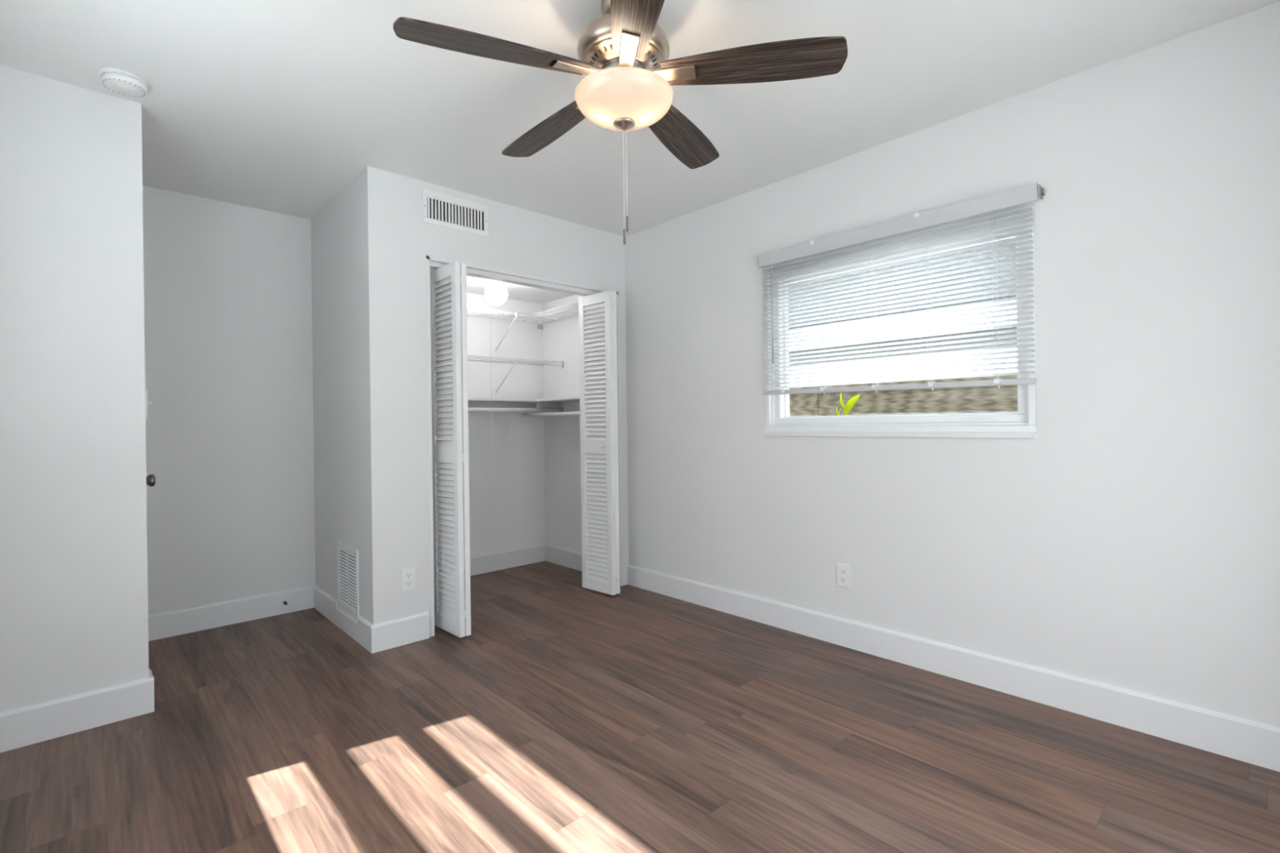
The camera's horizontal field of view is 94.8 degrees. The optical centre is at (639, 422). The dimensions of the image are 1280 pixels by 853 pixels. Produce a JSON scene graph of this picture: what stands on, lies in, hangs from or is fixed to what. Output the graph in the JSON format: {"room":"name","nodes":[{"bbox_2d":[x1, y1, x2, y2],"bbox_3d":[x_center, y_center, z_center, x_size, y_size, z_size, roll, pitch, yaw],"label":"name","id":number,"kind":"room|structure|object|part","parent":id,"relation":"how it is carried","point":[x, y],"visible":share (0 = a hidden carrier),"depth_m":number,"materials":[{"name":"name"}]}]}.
{"room":"empty bedroom","nodes":[
{"label":"empty bedroom","id":0,"kind":"room"},
{"bbox_2d":[142,185,315,614],"bbox_3d":[-2.453,-0.052,3.445,1.037,2.440,0.150,-1,0,-43],"label":"wall","id":1,"kind":"structure","parent":0,"point":[228,286],"depth_m":3.40,"materials":[{"name":"white paint"}]},
{"bbox_2d":[147,585,315,640],"bbox_3d":[-2.349,1.098,3.415,0.847,0.137,0.015,-1,0,-43],"label":"baseboard","id":2,"kind":"structure","parent":1,"relation":"attached to","point":[198,618],"depth_m":3.39,"materials":[{"name":"white wood"}]},
{"bbox_2d":[0,65,628,712],"bbox_3d":[-1.312,-0.067,3.061,3.250,2.440,0.130,-1,0,-43],"label":"wall","id":3,"kind":"structure","parent":0,"point":[73,562],"depth_m":2.28,"materials":[{"name":"white paint"}]},
{"bbox_2d":[0,668,154,752],"bbox_3d":[-2.184,1.096,2.231,0.521,0.137,0.130,-1,0,-43],"label":"baseboard","id":4,"kind":"structure","parent":3,"relation":"attached to","point":[22,726],"depth_m":2.21,"materials":[{"name":"white wood"}]},
{"bbox_2d":[145,390,151,418],"bbox_3d":[-2.015,-0.072,2.410,0.022,0.116,0.074,-1,0,-43],"label":"light switch","id":5,"kind":"object","parent":3,"relation":"attached to","point":[147,402],"visible":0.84,"depth_m":2.38,"materials":[{"name":"white plastic"}]},
{"bbox_3d":[-2.020,-0.072,2.406,0.008,0.116,0.074,-1,0,-43],"label":"plate","id":6,"kind":"part","parent":5,"relation":"part of","materials":[{"name":"white plastic"}]},
{"bbox_2d":[401,567,415,591],"bbox_3d":[-1.208,0.821,3.073,0.072,0.116,0.008,-1,0,-43],"label":"wall outlet","id":7,"kind":"object","parent":3,"relation":"attached to","point":[408,575],"visible":1,"depth_m":3.07,"materials":[{"name":"white plastic"}]},
{"bbox_2d":[405,580,412,586],"bbox_3d":[-1.206,0.842,3.071,0.033,0.025,0.002,-1,0,-43],"label":"receptacle","id":8,"kind":"object","parent":7,"relation":"attached to","point":[408,583],"depth_m":3.07,"materials":[{"name":"grey plastic"}]},
{"bbox_2d":[405,573,412,577],"bbox_3d":[-1.207,0.800,3.071,0.033,0.025,0.002,-1,0,-43],"label":"receptacle","id":9,"kind":"object","parent":7,"relation":"attached to","point":[407,575],"depth_m":3.07,"materials":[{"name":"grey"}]},
{"bbox_2d":[430,262,471,637],"bbox_3d":[-1.041,0.145,3.215,0.076,1.976,0.302,-1,0,-43],"label":"door","id":10,"kind":"structure","parent":3,"relation":"in","point":[448,287],"depth_m":3.16,"materials":[{"name":"white paint"}]},
{"bbox_2d":[422,188,488,236],"bbox_3d":[-1.020,-1.159,3.273,0.389,0.179,0.009,-1,0,-43],"label":"air vent","id":11,"kind":"object","parent":3,"relation":"in","point":[438,209],"visible":1,"depth_m":3.26,"materials":[{"name":"white plastic"}]},
{"bbox_2d":[430,261,599,296],"bbox_3d":[-0.688,-0.867,3.668,1.331,0.025,0.073,-1,0,-43],"label":"trim","id":12,"kind":"structure","parent":3,"relation":"attached to","point":[433,265],"depth_m":3.60,"materials":[{"name":"white wood"}]},
{"bbox_2d":[426,255,622,636],"bbox_3d":[-0.675,0.123,3.666,1.367,2.044,0.123,-1,0,-43],"label":"trim","id":13,"kind":"structure","parent":3,"relation":"attached to","point":[428,259],"depth_m":3.17,"materials":[{"name":"white wood"}]},
{"bbox_2d":[578,290,620,595],"bbox_3d":[-0.241,0.135,3.961,0.198,1.976,0.308,-1,0,-43],"label":"door","id":14,"kind":"structure","parent":3,"relation":"in","point":[597,346],"depth_m":3.90,"materials":[{"name":"white paint"}]},
{"bbox_3d":[-0.216,0.135,3.987,0.030,1.976,0.300,-1,0,-24],"label":"panel","id":15,"kind":"part","parent":14,"relation":"part of","materials":[{"name":"white paint"}]},
{"bbox_2d":[311,173,365,618],"bbox_3d":[-1.709,-0.062,3.409,0.100,2.440,0.920,-1,0,-43],"label":"wall","id":16,"kind":"structure","parent":0,"point":[335,229],"depth_m":3.34,"materials":[{"name":"white paint"}]},
{"bbox_2d":[313,585,372,652],"bbox_3d":[-1.692,1.089,3.322,0.015,0.137,1.020,-1,0,-43],"label":"baseboard","id":17,"kind":"structure","parent":16,"relation":"attached to","point":[359,629],"depth_m":3.27,"materials":[{"name":"white wood"}]},
{"bbox_2d":[337,541,359,619],"bbox_3d":[-1.602,0.860,3.226,0.010,0.367,0.342,-1,0,-43],"label":"air vent","id":18,"kind":"object","parent":16,"relation":"in","point":[348,567],"visible":0.99,"depth_m":3.21,"materials":[{"name":"white plastic"}]},
{"bbox_2d":[430,269,573,303],"bbox_3d":[-1.091,-0.995,4.000,1.627,0.030,0.920,-1,0,-43],"label":"ceiling","id":19,"kind":"structure","parent":0,"point":[474,285],"depth_m":4.44,"materials":[{"name":"white paint"}]},
{"bbox_2d":[484,279,507,445],"bbox_3d":[-0.979,-0.411,4.036,0.152,1.140,0.152,-1,0,-43],"label":"globe light","id":20,"kind":"object","parent":19,"relation":"hanging from","point":[496,294],"visible":0.95,"depth_m":3.98,"materials":[{"name":"white glass"}]},
{"bbox_3d":[-1.007,-0.402,3.982,0.012,1.122,0.011,-1,0,-43],"label":"pull cord","id":21,"kind":"part","parent":20,"relation":"part of","materials":[{"name":"white plastic"}]},
{"bbox_3d":[-0.985,-0.879,4.036,0.152,0.152,0.152,-1,0,-43],"label":"lamp globe","id":22,"kind":"part","parent":20,"relation":"part of"},
{"bbox_2d":[466,292,595,556],"bbox_3d":[-1.094,-0.070,4.088,1.827,2.440,1.070,-1,0,-43],"label":"wall","id":23,"kind":"structure","parent":0,"point":[525,487],"depth_m":4.66,"materials":[{"name":"white paint"}]},
{"bbox_2d":[467,354,564,393],"bbox_3d":[-1.296,-0.348,4.228,1.624,0.258,0.294,-1,0,-43],"label":"wire shelf","id":24,"kind":"object","parent":23,"relation":"attached to","point":[524,362],"visible":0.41,"depth_m":4.47,"materials":[{"name":"white metal"}]},
{"bbox_2d":[467,395,579,412],"bbox_3d":[-1.080,-0.124,4.000,1.625,0.096,0.917,-1,0,-43],"label":"closet shelf","id":25,"kind":"object","parent":23,"relation":"attached to","point":[569,403],"depth_m":4.52,"materials":[{"name":"white paint"}]},
{"bbox_2d":[467,407,563,412],"bbox_3d":[-1.207,-0.086,4.123,1.606,0.048,0.044,-1,0,-43],"label":"clothes rod","id":26,"kind":"object","parent":25,"relation":"attached to","point":[469,409],"visible":0.46,"depth_m":4.37,"materials":[{"name":"white metal"}]},
{"bbox_3d":[-0.716,-0.135,4.594,0.242,0.046,0.040,-1,0,-43],"label":"rod bracket","id":27,"kind":"part","parent":25,"relation":"part of","materials":[{"name":"grey metal"}]},
{"bbox_2d":[521,411,580,417],"bbox_3d":[-0.642,-0.056,4.320,0.048,0.048,0.790,-1,0,-43],"label":"clothes rod","id":28,"kind":"object","parent":25,"relation":"attached to","point":[568,413],"visible":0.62,"depth_m":4.31,"materials":[{"name":"white metal"}]},
{"bbox_2d":[470,543,582,575],"bbox_3d":[-1.064,1.081,3.999,1.627,0.137,0.920,-1,0,-43],"label":"baseboard","id":29,"kind":"structure","parent":23,"relation":"attached to","point":[489,562],"depth_m":4.65,"materials":[{"name":"white wood"}]},
{"bbox_2d":[466,302,591,352],"bbox_3d":[-1.088,-0.682,4.001,1.624,0.270,0.916,-1,0,-43],"label":"wire shelf","id":30,"kind":"object","parent":23,"relation":"attached to","point":[559,308],"visible":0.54,"depth_m":4.42,"materials":[{"name":"white metal"}]},
{"bbox_2d":[0,560,1279,852],"bbox_3d":[-0.378,1.200,2.191,3.500,0.120,4.895,-1,0,-43],"label":"floor","id":31,"kind":"structure","parent":0,"point":[570,717],"depth_m":2.01,"materials":[{"name":"brown wood"}]},
{"bbox_2d":[0,0,1279,236],"bbox_3d":[-0.412,-1.369,2.192,3.500,0.140,4.895,-1,0,-43],"label":"ceiling","id":32,"kind":"structure","parent":0,"point":[277,106],"depth_m":2.26,"materials":[{"name":"white paint"}]},
{"bbox_2d":[97,67,149,97],"bbox_3d":[-1.921,-1.259,2.192,0.144,0.040,0.144,-1,0,-43],"label":"smoke detector","id":33,"kind":"object","parent":32,"relation":"attached to","point":[122,82],"visible":1,"depth_m":2.16,"materials":[{"name":"white plastic"}]},
{"bbox_2d":[393,0,848,244],"bbox_3d":[-0.082,-0.928,1.866,1.271,0.752,1.221,-1,0,-43],"label":"ceiling fan","id":34,"kind":"object","parent":32,"relation":"hanging from","point":[624,53],"visible":1,"depth_m":1.74,"materials":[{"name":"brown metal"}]},
{"bbox_3d":[-0.406,-1.054,1.665,0.540,0.006,0.144,-2,13,-25],"label":"fan blade","id":35,"kind":"part","parent":34,"relation":"part of","materials":[{"name":"brown wood"}]},
{"bbox_3d":[-0.316,-1.055,2.116,0.144,0.006,0.540,-17,9,-42],"label":"fan blade","id":36,"kind":"part","parent":34,"relation":"part of","materials":[{"name":"brown wood"}]},
{"bbox_3d":[-0.175,-1.062,1.772,0.170,0.014,0.049,-2,13,-25],"label":"blade arm","id":37,"kind":"part","parent":34,"relation":"part of","materials":[{"name":"silver metal"}]},
{"bbox_3d":[-0.051,-0.752,1.829,0.003,0.307,0.003,-1,0,-43],"label":"pull chain","id":38,"kind":"part","parent":34,"relation":"part of","materials":[{"name":"beige"}]},
{"bbox_3d":[-0.049,-0.973,1.828,0.306,0.084,0.306,-1,0,-43],"label":"lamp shade","id":39,"kind":"part","parent":34,"relation":"part of","materials":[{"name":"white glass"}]},
{"bbox_3d":[-0.041,-0.773,1.829,0.003,0.267,0.003,-1,0,-43],"label":"pull chain","id":40,"kind":"part","parent":34,"relation":"part of","materials":[{"name":"beige"}]},
{"bbox_3d":[-0.035,-1.064,1.692,0.049,0.014,0.170,11,0,-7],"label":"blade arm","id":41,"kind":"part","parent":34,"relation":"part of","materials":[{"name":"silver metal"}]},
{"bbox_3d":[-0.004,-1.060,1.439,0.144,0.006,0.540,11,0,-7],"label":"fan blade","id":42,"kind":"part","parent":34,"relation":"part of","materials":[{"name":"brown wood"}]},
{"bbox_3d":[0.084,-1.065,1.801,0.170,0.014,0.049,1,-12,11],"label":"blade arm","id":43,"kind":"part","parent":34,"relation":"part of","materials":[{"name":"silver metal"}]},
{"bbox_3d":[0.142,-1.061,2.170,0.144,0.006,0.540,-14,-8,28],"label":"fan blade","id":44,"kind":"part","parent":34,"relation":"part of","materials":[{"name":"brown wood"}]},
{"bbox_3d":[0.334,-1.064,1.752,0.540,0.006,0.144,1,-12,11],"label":"fan blade","id":45,"kind":"part","parent":34,"relation":"part of","materials":[{"name":"brown wood"}]},
{"bbox_2d":[624,0,1279,727],"bbox_3d":[1.157,-0.100,2.911,0.150,2.440,3.725,-1,0,-43],"label":"wall","id":46,"kind":"structure","parent":0,"point":[1132,543],"depth_m":2.28,"materials":[{"name":"white paint"}]},
{"bbox_2d":[836,563,850,588],"bbox_3d":[1.021,0.770,2.952,0.008,0.116,0.072,-1,0,-43],"label":"wall outlet","id":47,"kind":"object","parent":46,"relation":"attached to","point":[843,571],"visible":1,"depth_m":2.95,"materials":[{"name":"white plastic"}]},
{"bbox_2d":[840,577,846,582],"bbox_3d":[1.019,0.791,2.950,0.002,0.025,0.033,-1,0,-43],"label":"receptacle","id":48,"kind":"object","parent":47,"relation":"attached to","point":[842,580],"depth_m":2.95,"materials":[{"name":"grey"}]},
{"bbox_2d":[840,568,846,574],"bbox_3d":[1.019,0.749,2.950,0.002,0.025,0.033,-1,0,-43],"label":"receptacle","id":49,"kind":"object","parent":47,"relation":"attached to","point":[842,571],"depth_m":2.95,"materials":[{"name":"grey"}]},
{"bbox_2d":[763,204,1036,438],"bbox_3d":[1.177,-0.397,2.862,0.142,0.935,1.297,-1,0,-43],"label":"window","id":50,"kind":"structure","parent":46,"relation":"in","point":[1022,424],"depth_m":2.71,"materials":[{"name":"white plastic"}]},
{"bbox_3d":[1.143,0.059,2.824,0.032,0.023,1.297,-1,0,-43],"label":"sill","id":51,"kind":"part","parent":50,"relation":"part of","materials":[{"name":"white"}]},
{"bbox_2d":[757,182,1044,395],"bbox_3d":[1.120,-0.533,2.787,0.064,0.797,1.340,-1,0,-43],"label":"blind","id":52,"kind":"object","parent":50,"relation":"attached to","point":[1033,192],"visible":1,"depth_m":2.67,"materials":[{"name":"white plastic"}]},
{"bbox_3d":[0.767,-0.512,3.162,0.030,0.715,0.011,-1,0,-43],"label":"ladder cord","id":53,"kind":"part","parent":52,"relation":"part of","materials":[{"name":"white plastic"}]},
{"bbox_3d":[0.925,-0.514,2.993,0.030,0.715,0.011,-1,0,-43],"label":"ladder cord","id":54,"kind":"part","parent":52,"relation":"part of","materials":[{"name":"white fabric"}]},
{"bbox_3d":[1.110,-0.516,2.795,0.030,0.715,0.011,-1,0,-43],"label":"ladder cord","id":55,"kind":"part","parent":52,"relation":"part of","materials":[{"name":"white fabric"}]},
{"bbox_3d":[1.124,-0.162,2.786,0.032,0.036,1.274,-1,0,-43],"label":"rail","id":56,"kind":"part","parent":52,"relation":"part of","materials":[{"name":"white plastic"}]},
{"bbox_3d":[1.283,-0.519,2.610,0.030,0.715,0.011,-1,0,-43],"label":"ladder cord","id":57,"kind":"part","parent":52,"relation":"part of","materials":[{"name":"white fabric"}]},
{"bbox_3d":[1.461,-0.521,2.420,0.030,0.715,0.011,-1,0,-43],"label":"ladder cord","id":58,"kind":"part","parent":52,"relation":"part of","materials":[{"name":"white fabric"}]},
{"bbox_2d":[627,564,1279,772],"bbox_3d":[1.100,1.053,2.867,0.015,0.137,3.460,-1,0,-43],"label":"baseboard","id":59,"kind":"structure","parent":46,"relation":"attached to","point":[1244,740],"depth_m":2.40,"materials":[{"name":"white wood"}]},
{"bbox_3d":[-2.422,-0.053,2.741,0.120,2.440,0.920,-1,0,-43],"label":"wall","id":60,"kind":"structure","parent":0,"visible":0},
{"bbox_2d":[146,474,155,486],"bbox_3d":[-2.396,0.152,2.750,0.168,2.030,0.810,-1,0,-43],"label":"door knob","id":61,"kind":"object","parent":60,"relation":"in","point":[150,479],"depth_m":2.58,"materials":[{"name":"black metal"}]},
{"label":"outside","id":62,"kind":"structure","parent":0,"visible":0},
{"bbox_3d":[2.117,1.359,6.186,34.000,0.100,36.000,-1,0,-43],"label":"ground","id":63,"kind":"structure","parent":62,"visible":0},
{"bbox_2d":[835,392,860,415],"bbox_3d":[1.529,0.549,4.243,0.128,1.534,0.278,-1,0,-43],"label":"plant","id":64,"kind":"object","parent":63,"relation":"on","point":[850,404],"visible":0.3,"depth_m":4.27,"materials":[{"name":"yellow plant"}]},
{"bbox_2d":[787,237,1017,415],"bbox_3d":[4.616,-1.448,8.562,5.050,5.450,18.600,-1,0,-43],"label":"house","id":65,"kind":"structure","parent":63,"relation":"on","point":[1011,280],"depth_m":6.94,"materials":[{"name":"white paint"}]},
{"bbox_2d":[789,374,1017,416],"bbox_3d":[1.890,0.509,4.272,0.130,1.605,8.500,-1,0,-43],"label":"wooden fence","id":66,"kind":"object","parent":63,"relation":"on","point":[984,399],"visible":0.06,"depth_m":4.16,"materials":[{"name":"beige wood"}]}
]}

